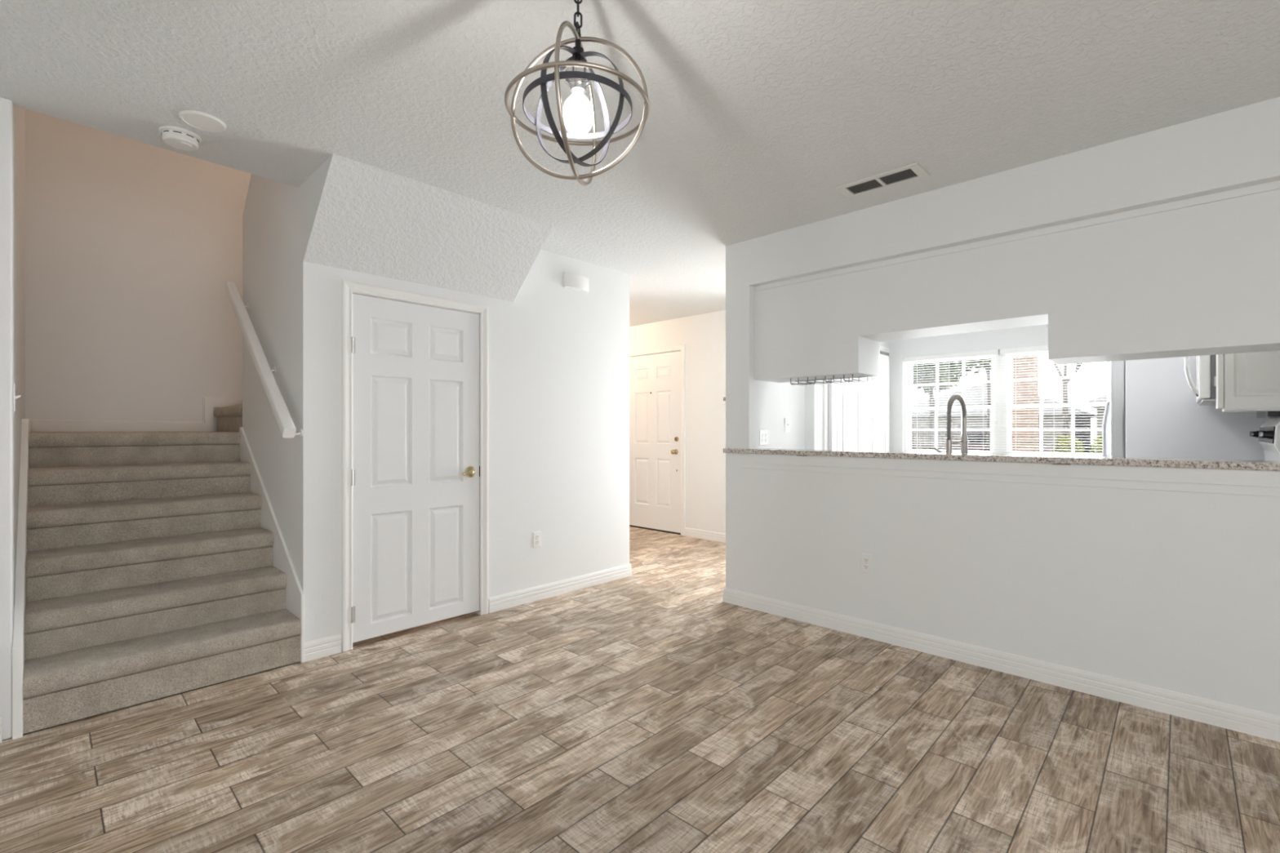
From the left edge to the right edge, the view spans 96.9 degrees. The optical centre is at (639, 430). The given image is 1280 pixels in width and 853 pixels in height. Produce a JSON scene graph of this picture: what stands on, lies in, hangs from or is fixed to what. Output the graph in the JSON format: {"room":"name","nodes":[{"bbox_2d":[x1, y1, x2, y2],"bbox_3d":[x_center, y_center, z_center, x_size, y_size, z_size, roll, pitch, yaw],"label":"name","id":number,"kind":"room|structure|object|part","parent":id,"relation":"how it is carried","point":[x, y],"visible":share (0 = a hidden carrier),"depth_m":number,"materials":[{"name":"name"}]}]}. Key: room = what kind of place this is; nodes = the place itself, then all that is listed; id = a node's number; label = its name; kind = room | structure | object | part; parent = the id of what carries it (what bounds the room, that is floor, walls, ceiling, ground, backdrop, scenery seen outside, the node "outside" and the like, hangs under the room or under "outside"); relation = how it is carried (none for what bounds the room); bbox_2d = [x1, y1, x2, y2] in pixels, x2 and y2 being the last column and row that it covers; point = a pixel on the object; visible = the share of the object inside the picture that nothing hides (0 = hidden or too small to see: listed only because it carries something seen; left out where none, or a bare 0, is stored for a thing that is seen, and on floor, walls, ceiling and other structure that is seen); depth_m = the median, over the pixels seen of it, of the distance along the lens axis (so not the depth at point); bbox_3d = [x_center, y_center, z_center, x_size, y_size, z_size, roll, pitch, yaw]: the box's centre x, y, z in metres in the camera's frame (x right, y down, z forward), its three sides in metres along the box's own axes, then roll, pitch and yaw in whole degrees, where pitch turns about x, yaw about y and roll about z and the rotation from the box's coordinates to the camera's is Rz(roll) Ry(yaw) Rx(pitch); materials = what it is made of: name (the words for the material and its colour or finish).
{"room":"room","nodes":[
{"label":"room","id":0,"kind":"room"},
{"bbox_2d":[0,97,25,739],"bbox_3d":[-3.830,-1.260,2.619,2.340,5.000,1.312,0,0,44],"label":"wall","id":1,"kind":"structure","parent":0,"point":[12,117],"depth_m":2.28,"materials":[{"name":"white paint"}]},
{"bbox_2d":[0,715,2,742],"bbox_3d":[-2.953,1.190,1.834,0.014,0.100,1.185,0,0,44],"label":"baseboard","id":2,"kind":"structure","parent":1,"relation":"attached to","point":[1,717],"depth_m":2.26,"materials":[{"name":"white paint"}]},
{"bbox_2d":[13,383,21,411],"bbox_3d":[-2.588,-0.135,2.357,0.070,0.114,0.022,0,0,44],"label":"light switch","id":3,"kind":"object","parent":1,"relation":"attached to","point":[15,397],"visible":1,"depth_m":2.33,"materials":[{"name":"white plastic"}]},
{"bbox_3d":[-2.594,-0.135,2.352,0.070,0.114,0.006,0,0,44],"label":"plate","id":4,"kind":"part","parent":3,"relation":"part of","materials":[{"name":"white plastic"}]},
{"bbox_2d":[12,418,31,739],"bbox_3d":[-3.359,0.588,3.097,2.360,1.305,0.029,0,0,44],"label":"skirt board","id":5,"kind":"object","parent":1,"relation":"attached to","point":[20,598],"visible":0.85,"depth_m":2.46,"materials":[{"name":"white paint"}]},
{"bbox_2d":[25,108,251,602],"bbox_3d":[-3.115,-1.260,5.147,0.110,5.000,3.560,0,0,44],"label":"wall","id":6,"kind":"structure","parent":0,"point":[133,247],"depth_m":4.26,"materials":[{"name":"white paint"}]},
{"bbox_2d":[31,396,242,431],"bbox_3d":[-3.729,-0.130,4.406,0.022,0.284,1.358,0,0,44],"label":"skirt board","id":7,"kind":"object","parent":6,"relation":"attached to","point":[209,403],"visible":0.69,"depth_m":4.33,"materials":[{"name":"white paint"}]},
{"bbox_2d":[242,173,297,573],"bbox_3d":[-2.298,-0.640,3.582,1.253,3.760,0.100,0,0,44],"label":"wall","id":8,"kind":"structure","parent":0,"point":[269,216],"depth_m":3.42,"materials":[{"name":"white paint"}]},
{"bbox_2d":[225,281,302,438],"bbox_3d":[-2.309,-0.489,3.453,1.401,1.058,0.103,0,0,44],"label":"handrail","id":9,"kind":"object","parent":8,"relation":"attached to","point":[282,416],"visible":1,"depth_m":3.30,"materials":[{"name":"white paint"}]},
{"bbox_2d":[239,426,304,662],"bbox_3d":[-2.300,0.609,3.504,1.387,1.262,0.015,0,0,44],"label":"skirt board","id":10,"kind":"object","parent":8,"relation":"attached to","point":[282,560],"visible":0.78,"depth_m":3.32,"materials":[{"name":"white paint"}]},
{"bbox_2d":[297,182,629,651],"bbox_3d":[-0.988,-0.046,3.987,0.110,2.573,2.493,0,0,44],"label":"wall","id":11,"kind":"structure","parent":0,"point":[558,356],"depth_m":4.11,"materials":[{"name":"white paint"}]},
{"bbox_2d":[304,634,341,662],"bbox_3d":[-1.739,1.190,3.109,0.014,0.100,0.186,0,0,44],"label":"baseboard","id":12,"kind":"structure","parent":11,"relation":"attached to","point":[331,645],"depth_m":3.10,"materials":[{"name":"white paint"}]},
{"bbox_2d":[342,280,488,652],"bbox_3d":[-1.390,0.200,3.553,0.127,2.081,0.924,0,0,44],"label":"door frame","id":13,"kind":"structure","parent":11,"relation":"attached to","point":[348,287],"depth_m":3.26,"materials":[{"name":"white paint"}]},
{"bbox_2d":[351,293,479,642],"bbox_3d":[-1.353,0.215,3.510,0.098,1.990,0.824,0,0,44],"label":"door","id":14,"kind":"structure","parent":11,"relation":"in","point":[415,472],"depth_m":3.49,"materials":[{"name":"white paint"}]},
{"bbox_3d":[-1.120,0.278,3.708,0.033,0.034,0.090,0,0,44],"label":"handle lever","id":15,"kind":"part","parent":14,"relation":"part of","materials":[{"name":"gold metal"}]},
{"bbox_3d":[-1.111,0.275,3.753,0.044,0.076,0.076,0,0,44],"label":"handle","id":16,"kind":"part","parent":14,"relation":"part of","materials":[{"name":"gold metal"}]},
{"bbox_2d":[533,531,541,547],"bbox_3d":[-0.751,0.798,4.150,0.008,0.114,0.070,0,0,44],"label":"wall outlet","id":17,"kind":"object","parent":11,"relation":"attached to","point":[536,535],"visible":1,"depth_m":4.15,"materials":[{"name":"white plastic"}]},
{"bbox_2d":[488,564,631,613],"bbox_3d":[-0.550,1.190,4.357,0.014,0.100,1.381,0,0,44],"label":"baseboard","id":18,"kind":"structure","parent":11,"relation":"attached to","point":[518,597],"depth_m":4.26,"materials":[{"name":"white paint"}]},
{"bbox_2d":[564,272,588,293],"bbox_3d":[-0.486,-1.147,4.398,0.050,0.117,0.230,0,0,44],"label":"door chime","id":19,"kind":"object","parent":11,"relation":"attached to","point":[571,281],"visible":1,"depth_m":4.36,"materials":[{"name":"white plastic"}]},
{"bbox_2d":[0,526,1279,852],"bbox_3d":[0.242,1.290,3.083,8.900,0.100,7.600,0,0,44],"label":"floor","id":20,"kind":"structure","parent":0,"point":[646,710],"depth_m":2.16,"materials":[{"name":"brown wood"}]},
{"bbox_2d":[22,404,301,733],"bbox_3d":[-2.617,0.223,3.871,2.361,2.022,2.115,0,0,44],"label":"staircase","id":21,"kind":"structure","parent":20,"relation":"on","point":[108,672],"depth_m":2.97,"materials":[{"name":"beige carpet"}]},
{"bbox_2d":[1102,355,1271,460],"bbox_3d":[3.741,0.338,3.936,0.824,1.745,0.860,0,0,44],"label":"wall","id":22,"kind":"structure","parent":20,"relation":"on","point":[1155,412],"depth_m":3.66,"materials":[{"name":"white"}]},
{"bbox_3d":[3.450,0.070,4.171,0.078,0.635,0.021,0,0,44],"label":"handle","id":23,"kind":"part","parent":22,"relation":"part of","materials":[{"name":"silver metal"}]},
{"bbox_3d":[3.495,0.070,4.218,0.078,0.635,0.021,0,0,44],"label":"handle","id":24,"kind":"part","parent":22,"relation":"part of","materials":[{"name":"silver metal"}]},
{"bbox_3d":[3.374,-0.022,3.990,0.075,1.025,0.427,0,0,44],"label":"door","id":25,"kind":"part","parent":22,"relation":"part of","materials":[{"name":"white paint"}]},
{"bbox_2d":[1248,417,1279,461],"bbox_3d":[3.201,0.575,3.273,0.687,1.290,0.755,0,0,44],"label":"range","id":26,"kind":"object","parent":20,"relation":"on","point":[1268,434],"visible":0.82,"depth_m":2.96,"materials":[{"name":"silver metal"}]},
{"bbox_3d":[3.506,0.023,3.220,0.034,0.042,0.042,0,0,44],"label":"knob","id":27,"kind":"part","parent":26,"relation":"part of","materials":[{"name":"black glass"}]},
{"bbox_3d":[3.401,0.022,3.083,0.009,0.085,0.705,0,0,44],"label":"control panel","id":28,"kind":"part","parent":26,"relation":"part of","materials":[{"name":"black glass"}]},
{"bbox_3d":[3.162,0.023,2.858,0.034,0.042,0.042,0,0,44],"label":"knob","id":29,"kind":"part","parent":26,"relation":"part of","materials":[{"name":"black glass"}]},
{"bbox_3d":[1.649,0.803,3.706,1.822,0.873,0.600,0,0,44],"label":"base cabinet","id":30,"kind":"object","parent":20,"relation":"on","visible":0},
{"bbox_3d":[1.655,0.349,3.713,1.822,0.034,0.618,0,0,44],"label":"countertop","id":31,"kind":"structure","parent":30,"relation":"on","visible":0},
{"bbox_2d":[933,394,968,453],"bbox_3d":[1.912,0.056,3.441,0.275,0.551,0.098,0,0,-24],"label":"faucet","id":32,"kind":"object","parent":31,"relation":"on","point":[964,442],"visible":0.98,"depth_m":3.43,"materials":[{"name":"silver metal"}]},
{"bbox_3d":[1.937,0.071,3.452,0.226,0.019,0.052,0,0,-39],"label":"holder arm","id":33,"kind":"part","parent":32,"relation":"part of","materials":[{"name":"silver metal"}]},
{"bbox_2d":[0,0,1279,327],"bbox_3d":[0.242,-1.458,3.083,8.900,0.250,7.600,0,0,44],"label":"ceiling","id":34,"kind":"structure","parent":0,"point":[759,109],"depth_m":2.22,"materials":[{"name":"white paint"}]},
{"bbox_2d":[158,125,201,151],"bbox_3d":[-2.070,-1.308,2.557,0.152,0.050,0.152,0,0,44],"label":"smoke detector","id":35,"kind":"object","parent":34,"relation":"attached to","point":[179,138],"visible":1,"depth_m":2.52,"materials":[{"name":"white plastic"}]},
{"bbox_2d":[178,110,226,132],"bbox_3d":[-1.880,-1.327,2.441,0.162,0.010,0.162,0,0,44],"label":"cover plate","id":36,"kind":"object","parent":34,"relation":"attached to","point":[202,121],"visible":1,"depth_m":2.43,"materials":[{"name":"white plastic"}]},
{"bbox_2d":[302,153,553,302],"bbox_3d":[-1.186,-1.120,3.369,0.457,0.426,1.325,0,0,44],"label":"ceiling","id":37,"kind":"structure","parent":34,"relation":"attached to","point":[357,216],"depth_m":3.24,"materials":[{"name":"white paint"}]},
{"bbox_2d":[504,0,649,186],"bbox_3d":[-0.169,-1.008,1.548,0.391,0.649,0.391,0,0,44],"label":"pendant light","id":38,"kind":"object","parent":34,"relation":"hanging from","point":[579,73],"visible":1,"depth_m":1.53,"materials":[{"name":"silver metal"}]},
{"bbox_3d":[-0.169,-1.012,1.548,0.031,0.137,0.032,0,0,44],"label":"stem","id":39,"kind":"part","parent":38,"relation":"part of","materials":[{"name":"black metal"}]},
{"bbox_2d":[565,66,590,96],"bbox_3d":[-0.169,-0.954,1.548,0.068,0.059,0.068,0,0,44],"label":"socket","id":40,"kind":"object","parent":38,"relation":"attached to","point":[578,86],"depth_m":1.53,"materials":[{"name":"silver metal"}]},
{"bbox_2d":[835,162,929,199],"bbox_3d":[1.288,-1.328,3.033,0.427,0.008,0.194,0,0,44],"label":"ceiling vent","id":41,"kind":"object","parent":34,"relation":"in","point":[911,172],"visible":1,"depth_m":3.02,"materials":[{"name":"white metal"}]},
{"bbox_2d":[629,310,725,533],"bbox_3d":[0.486,-0.046,6.809,3.916,2.573,0.126,0,0,44],"label":"wall","id":42,"kind":"structure","parent":0,"point":[703,336],"depth_m":6.51,"materials":[{"name":"white paint"}]},
{"bbox_2d":[629,351,680,534],"bbox_3d":[0.149,0.148,7.040,0.918,2.183,0.120,0,0,44],"label":"door","id":43,"kind":"structure","parent":42,"relation":"in","point":[655,380],"depth_m":7.01,"materials":[{"name":"white paint"}]},
{"bbox_3d":[0.406,0.255,6.761,0.064,0.064,0.070,0,0,44],"label":"knob","id":44,"kind":"part","parent":43,"relation":"part of","materials":[{"name":"gold metal"}]},
{"bbox_2d":[629,344,684,535],"bbox_3d":[0.189,0.115,7.080,1.050,2.250,0.143,0,0,44],"label":"door frame","id":45,"kind":"structure","parent":42,"relation":"attached to","point":[676,348],"depth_m":6.70,"materials":[{"name":"white paint"}]},
{"bbox_2d":[684,527,725,542],"bbox_3d":[1.191,1.190,6.042,1.838,0.100,0.014,0,0,44],"label":"baseboard","id":46,"kind":"structure","parent":42,"relation":"attached to","point":[691,532],"depth_m":6.46,"materials":[{"name":"white paint"}]},
{"bbox_2d":[722,395,725,404],"bbox_3d":[0.950,-0.335,6.263,0.090,0.100,0.025,0,0,44],"label":"thermostat","id":47,"kind":"object","parent":42,"relation":"attached to","point":[723,397],"visible":0.51,"depth_m":6.27,"materials":[{"name":"white plastic"}]},
{"bbox_2d":[758,341,889,449],"bbox_3d":[1.650,-0.046,5.050,0.194,2.573,2.550,0,0,44],"label":"wall","id":48,"kind":"structure","parent":0,"point":[802,404],"depth_m":4.58,"materials":[{"name":"white paint"}]},
{"bbox_2d":[759,430,768,445],"bbox_3d":[0.934,0.055,4.274,0.008,0.114,0.116,0,0,44],"label":"wall outlet","id":49,"kind":"object","parent":48,"relation":"attached to","point":[763,434],"visible":1,"depth_m":4.27,"materials":[{"name":"white plastic"}]},
{"bbox_2d":[784,417,789,431],"bbox_3d":[1.180,-0.043,4.523,0.022,0.114,0.070,0,0,44],"label":"light switch","id":50,"kind":"object","parent":48,"relation":"attached to","point":[786,420],"visible":1,"depth_m":4.52,"materials":[{"name":"white plastic"}]},
{"bbox_2d":[822,345,889,451],"bbox_3d":[2.064,0.193,5.332,0.017,2.095,1.470,0,0,44],"label":"door frame","id":51,"kind":"structure","parent":48,"relation":"attached to","point":[883,348],"depth_m":4.83,"materials":[{"name":"white paint"}]},
{"bbox_2d":[828,351,888,451],"bbox_3d":[2.082,0.215,5.334,0.032,2.010,1.318,0,0,44],"label":"door","id":52,"kind":"structure","parent":48,"relation":"in","point":[859,412],"depth_m":5.27,"materials":[{"name":"white paint"}]},
{"bbox_2d":[889,324,1048,451],"bbox_3d":[3.555,-0.046,5.086,2.904,2.573,0.130,0,0,44],"label":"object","id":53,"kind":"structure","parent":48,"relation":"in","point":[1032,335],"depth_m":5.59,"materials":[{"name":"white paint"}]},
{"bbox_2d":[903,349,999,453],"bbox_3d":[3.009,-0.245,5.525,0.836,0.995,0.043,0,0,44],"label":"window blind","id":54,"kind":"object","parent":53,"relation":"attached to","point":[989,353],"visible":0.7,"depth_m":5.48,"materials":[{"name":"white plastic"}]},
{"bbox_3d":[3.008,-0.230,5.524,0.588,0.940,0.002,0,0,44],"label":"ladder cord","id":55,"kind":"part","parent":54,"relation":"part of","materials":[{"name":"white plastic"}]},
{"bbox_2d":[903,350,1110,456],"bbox_3d":[3.329,-0.232,5.270,1.716,1.027,0.165,0,0,44],"label":"window","id":56,"kind":"structure","parent":53,"relation":"attached to","point":[998,439],"depth_m":5.25,"materials":[{"name":"white paint"}]},
{"bbox_3d":[3.033,-0.003,5.569,0.773,0.465,0.036,0,0,44],"label":"sash","id":57,"kind":"part","parent":56,"relation":"part of","materials":[{"name":"white paint"}]},
{"bbox_3d":[3.060,-0.460,5.598,0.773,0.510,0.036,0,0,44],"label":"sash","id":58,"kind":"part","parent":56,"relation":"part of","materials":[{"name":"white paint"}]},
{"bbox_3d":[3.353,-0.242,5.295,1.676,1.005,0.095,0,0,44],"label":"frame","id":59,"kind":"part","parent":56,"relation":"part of","materials":[{"name":"white paint"}]},
{"bbox_3d":[3.655,-0.003,4.977,0.741,0.465,0.036,0,0,44],"label":"sash","id":60,"kind":"part","parent":56,"relation":"part of","materials":[{"name":"white paint"}]},
{"bbox_3d":[3.682,-0.460,5.006,0.741,0.510,0.036,0,0,44],"label":"sash","id":61,"kind":"part","parent":56,"relation":"part of","materials":[{"name":"white paint"}]},
{"bbox_2d":[1000,345,1110,456],"bbox_3d":[3.612,-0.245,4.952,0.804,0.995,0.043,0,0,44],"label":"window blind","id":62,"kind":"object","parent":53,"relation":"attached to","point":[1037,348],"visible":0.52,"depth_m":5.00,"materials":[{"name":"white plastic"}]},
{"bbox_3d":[3.611,-0.230,4.951,0.565,0.940,0.002,0,0,44],"label":"ladder cord","id":63,"kind":"part","parent":62,"relation":"part of","materials":[{"name":"white plastic"}]},
{"bbox_2d":[725,97,1279,715],"bbox_3d":[2.429,-0.046,2.468,4.884,2.573,0.116,0,0,44],"label":"wall","id":64,"kind":"structure","parent":0,"point":[1174,591],"depth_m":2.85,"materials":[{"name":"white paint"}]},
{"bbox_2d":[860,553,872,573],"bbox_3d":[1.357,0.798,3.401,0.070,0.114,0.008,0,0,44],"label":"wall outlet","id":65,"kind":"object","parent":64,"relation":"attached to","point":[866,560],"visible":1,"depth_m":3.40,"materials":[{"name":"white plastic"}]},
{"bbox_2d":[863,564,869,569],"bbox_3d":[1.355,0.818,3.399,0.033,0.033,0.003,0,0,44],"label":"receptacle","id":66,"kind":"object","parent":65,"relation":"attached to","point":[866,566],"depth_m":3.40,"materials":[{"name":"grey plastic"}]},
{"bbox_2d":[863,557,869,563],"bbox_3d":[1.355,0.778,3.399,0.033,0.033,0.003,0,0,44],"label":"receptacle","id":67,"kind":"object","parent":65,"relation":"attached to","point":[866,560],"depth_m":3.40,"materials":[{"name":"grey plastic"}]},
{"bbox_2d":[723,587,1279,742],"bbox_3d":[2.343,1.190,2.460,4.798,0.100,0.014,0,0,44],"label":"baseboard","id":68,"kind":"structure","parent":64,"relation":"attached to","point":[1241,719],"depth_m":2.80,"materials":[{"name":"white paint"}]},
{"bbox_2d":[723,448,1279,471],"bbox_3d":[1.698,0.146,3.232,2.793,0.032,0.257,0,0,44],"label":"countertop","id":69,"kind":"structure","parent":64,"relation":"attached to","point":[1268,465],"depth_m":2.81,"materials":[{"name":"stone"}]},
{"bbox_2d":[741,453,1279,497],"bbox_3d":[1.679,0.213,3.095,2.655,0.103,0.009,0,0,44],"label":"trim","id":70,"kind":"structure","parent":64,"relation":"attached to","point":[1233,482],"depth_m":2.79,"materials":[{"name":"white paint"}]},
{"bbox_2d":[754,189,1279,380],"bbox_3d":[1.753,-0.669,3.122,2.596,0.626,0.008,0,0,44],"label":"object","id":71,"kind":"object","parent":64,"relation":"attached to","point":[1206,275],"visible":1,"depth_m":2.75,"materials":[{"name":"white paint"}]},
{"bbox_2d":[755,336,879,382],"bbox_3d":[1.214,-0.669,3.900,0.743,0.625,0.374,0,0,44],"label":"upper cabinet","id":72,"kind":"object","parent":71,"relation":"attached to","point":[868,349],"visible":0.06,"depth_m":3.66,"materials":[{"name":"white paint"}]},
{"bbox_2d":[790,373,867,386],"bbox_3d":[1.276,-0.334,3.821,0.500,0.044,0.243,0,0,44],"label":"stemware rack","id":73,"kind":"object","parent":72,"relation":"attached to","point":[844,377],"visible":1,"depth_m":3.80,"materials":[{"name":"grey metal"}]},
{"bbox_3d":[1.135,-0.334,3.955,0.063,0.044,0.243,0,0,44],"label":"rail","id":74,"kind":"part","parent":73,"relation":"part of","materials":[{"name":"grey metal"}]},
{"bbox_3d":[1.226,-0.334,3.869,0.063,0.044,0.243,0,0,44],"label":"rail","id":75,"kind":"part","parent":73,"relation":"part of","materials":[{"name":"grey metal"}]},
{"bbox_3d":[1.316,-0.334,3.783,0.063,0.044,0.243,0,0,44],"label":"rail","id":76,"kind":"part","parent":73,"relation":"part of","materials":[{"name":"grey metal"}]},
{"bbox_3d":[1.407,-0.334,3.697,0.063,0.044,0.243,0,0,44],"label":"rail","id":77,"kind":"part","parent":73,"relation":"part of","materials":[{"name":"grey metal"}]},
{"bbox_3d":[1.451,-0.669,3.881,0.364,0.601,0.020,0,0,44],"label":"door","id":78,"kind":"part","parent":72,"relation":"part of","materials":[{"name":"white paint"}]},
{"bbox_2d":[861,314,1048,342],"bbox_3d":[1.831,-0.782,3.313,0.957,0.399,0.374,0,0,44],"label":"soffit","id":79,"kind":"object","parent":71,"relation":"attached to","point":[1039,319],"visible":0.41,"depth_m":3.25,"materials":[{"name":"white paint"}]},
{"bbox_2d":[754,180,1279,291],"bbox_3d":[1.767,-0.689,3.140,2.600,0.658,0.055,0,0,44],"label":"trim","id":80,"kind":"structure","parent":64,"relation":"attached to","point":[1273,185],"depth_m":2.83,"materials":[{"name":"white paint"}]},
{"bbox_2d":[1048,342,1279,364],"bbox_3d":[2.502,-0.669,2.675,0.894,0.626,0.374,0,0,44],"label":"upper cabinet","id":81,"kind":"object","parent":64,"relation":"attached to","point":[1268,347],"visible":0.02,"depth_m":2.64,"materials":[{"name":"white paint"}]},
{"bbox_3d":[3.646,-0.046,3.149,0.100,2.573,2.550,0,0,44],"label":"wall","id":82,"kind":"structure","parent":0,"visible":0},
{"bbox_2d":[1184,355,1216,405],"bbox_3d":[3.306,-0.366,3.166,0.392,0.427,0.765,0,0,44],"label":"microwave","id":83,"kind":"object","parent":82,"relation":"attached to","point":[1205,389],"visible":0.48,"depth_m":2.98,"materials":[{"name":"grey plastic"}]},
{"bbox_3d":[2.970,-0.365,3.048,0.067,0.370,0.019,0,0,44],"label":"handle","id":84,"kind":"part","parent":83,"relation":"part of","materials":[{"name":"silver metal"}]},
{"bbox_3d":[3.224,-0.374,3.251,0.043,0.412,0.755,0,0,44],"label":"door","id":85,"kind":"part","parent":83,"relation":"part of","materials":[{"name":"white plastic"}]},
{"bbox_2d":[1216,351,1279,412],"bbox_3d":[3.009,-0.538,2.762,0.282,0.887,0.220,0,0,44],"label":"upper cabinet","id":86,"kind":"object","parent":82,"relation":"attached to","point":[1246,381],"visible":0.4,"depth_m":2.71,"materials":[{"name":"white paint"}]},
{"bbox_3d":[2.919,-0.540,2.857,0.020,0.860,0.200,0,0,44],"label":"door","id":87,"kind":"part","parent":86,"relation":"part of","materials":[{"name":"white paint"}]},
{"bbox_2d":[1256,411,1279,417],"bbox_3d":[3.426,-0.112,3.062,0.096,0.080,0.560,0,0,44],"label":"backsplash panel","id":88,"kind":"object","parent":82,"relation":"attached to","point":[1259,414],"visible":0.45,"depth_m":2.96,"materials":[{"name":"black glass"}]},
{"label":"outside","id":89,"kind":"structure","parent":0,"visible":0},
{"bbox_3d":[19.060,1.440,34.527,100.000,0.100,63.700,0,0,44],"label":"ground","id":90,"kind":"structure","parent":89,"visible":0},
{"bbox_2d":[911,424,960,450],"bbox_3d":[6.365,0.625,13.322,2.150,1.530,0.125,0,0,44],"label":"fence","id":91,"kind":"object","parent":90,"relation":"on","point":[921,434],"visible":0.08,"depth_m":12.96,"materials":[{"name":"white wood"}]},
{"bbox_3d":[6.349,0.100,13.306,2.150,0.080,0.030,0,0,44],"label":"rail","id":92,"kind":"part","parent":91,"relation":"part of","materials":[{"name":"white wood"}]},
{"bbox_2d":[912,359,976,449],"bbox_3d":[7.125,-0.977,13.936,2.244,4.739,2.543,0,0,44],"label":"tree","id":93,"kind":"object","parent":90,"relation":"on","point":[943,375],"visible":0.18,"depth_m":13.53,"materials":[{"name":"green plant"}]},
{"bbox_3d":[7.125,-2.080,13.936,2.244,2.534,2.543,0,0,44],"label":"crown","id":94,"kind":"part","parent":93,"relation":"part of","materials":[{"name":"green plant"}]},
{"bbox_2d":[970,358,991,451],"bbox_3d":[9.377,-1.246,15.262,1.588,5.276,2.105,0,0,44],"label":"tree","id":95,"kind":"object","parent":90,"relation":"on","point":[980,362],"visible":0.06,"depth_m":15.23,"materials":[{"name":"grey plant"}]},
{"bbox_3d":[9.377,-2.693,15.262,1.588,2.381,2.105,0,0,44],"label":"crown","id":96,"kind":"part","parent":95,"relation":"part of","materials":[{"name":"green plant"}]},
{"bbox_2d":[920,431,1053,453],"bbox_3d":[9.989,0.690,16.005,3.600,1.400,1.640,0,0,44],"label":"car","id":97,"kind":"object","parent":90,"relation":"on","point":[975,443],"visible":0.02,"depth_m":15.60,"materials":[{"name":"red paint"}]},
{"bbox_2d":[911,382,1096,453],"bbox_3d":[13.743,-0.235,22.124,6.200,3.250,7.800,0,0,44],"label":"house","id":98,"kind":"structure","parent":90,"relation":"on","point":[974,397],"depth_m":20.09,"materials":[{"name":"white"}]},
{"bbox_2d":[1011,355,1038,452],"bbox_3d":[4.907,-0.485,7.272,0.280,3.750,0.300,0,0,44],"label":"brick pillar","id":99,"kind":"structure","parent":90,"relation":"on","point":[1021,423],"depth_m":7.15,"materials":[{"name":"red brick"}]},
{"bbox_2d":[1053,362,1082,436],"bbox_3d":[7.895,-0.335,10.433,0.671,3.451,0.100,0,0,44],"label":"tree","id":100,"kind":"object","parent":90,"relation":"on","point":[1064,384],"visible":0.38,"depth_m":10.45,"materials":[{"name":"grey plant"}]},
{"bbox_2d":[1050,434,1084,453],"bbox_3d":[6.001,0.718,7.950,0.489,1.348,0.686,0,0,44],"label":"shrub","id":101,"kind":"object","parent":90,"relation":"on","point":[1064,442],"visible":0.21,"depth_m":7.85,"materials":[{"name":"green plant"}]},
{"bbox_2d":[1088,434,1102,453],"bbox_3d":[6.983,0.679,8.402,0.570,1.427,0.653,0,0,30],"label":"shrub","id":102,"kind":"object","parent":90,"relation":"on","point":[1100,448],"visible":0.07,"depth_m":8.46,"materials":[{"name":"green plant"}]},
{"bbox_2d":[1086,394,1106,446],"bbox_3d":[19.395,-0.485,19.505,6.000,3.750,7.800,0,0,44],"label":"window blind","id":103,"kind":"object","parent":90,"relation":"on","point":[1100,419],"visible":0.02,"depth_m":18.71,"materials":[{"name":"white plastic"}]}
]}

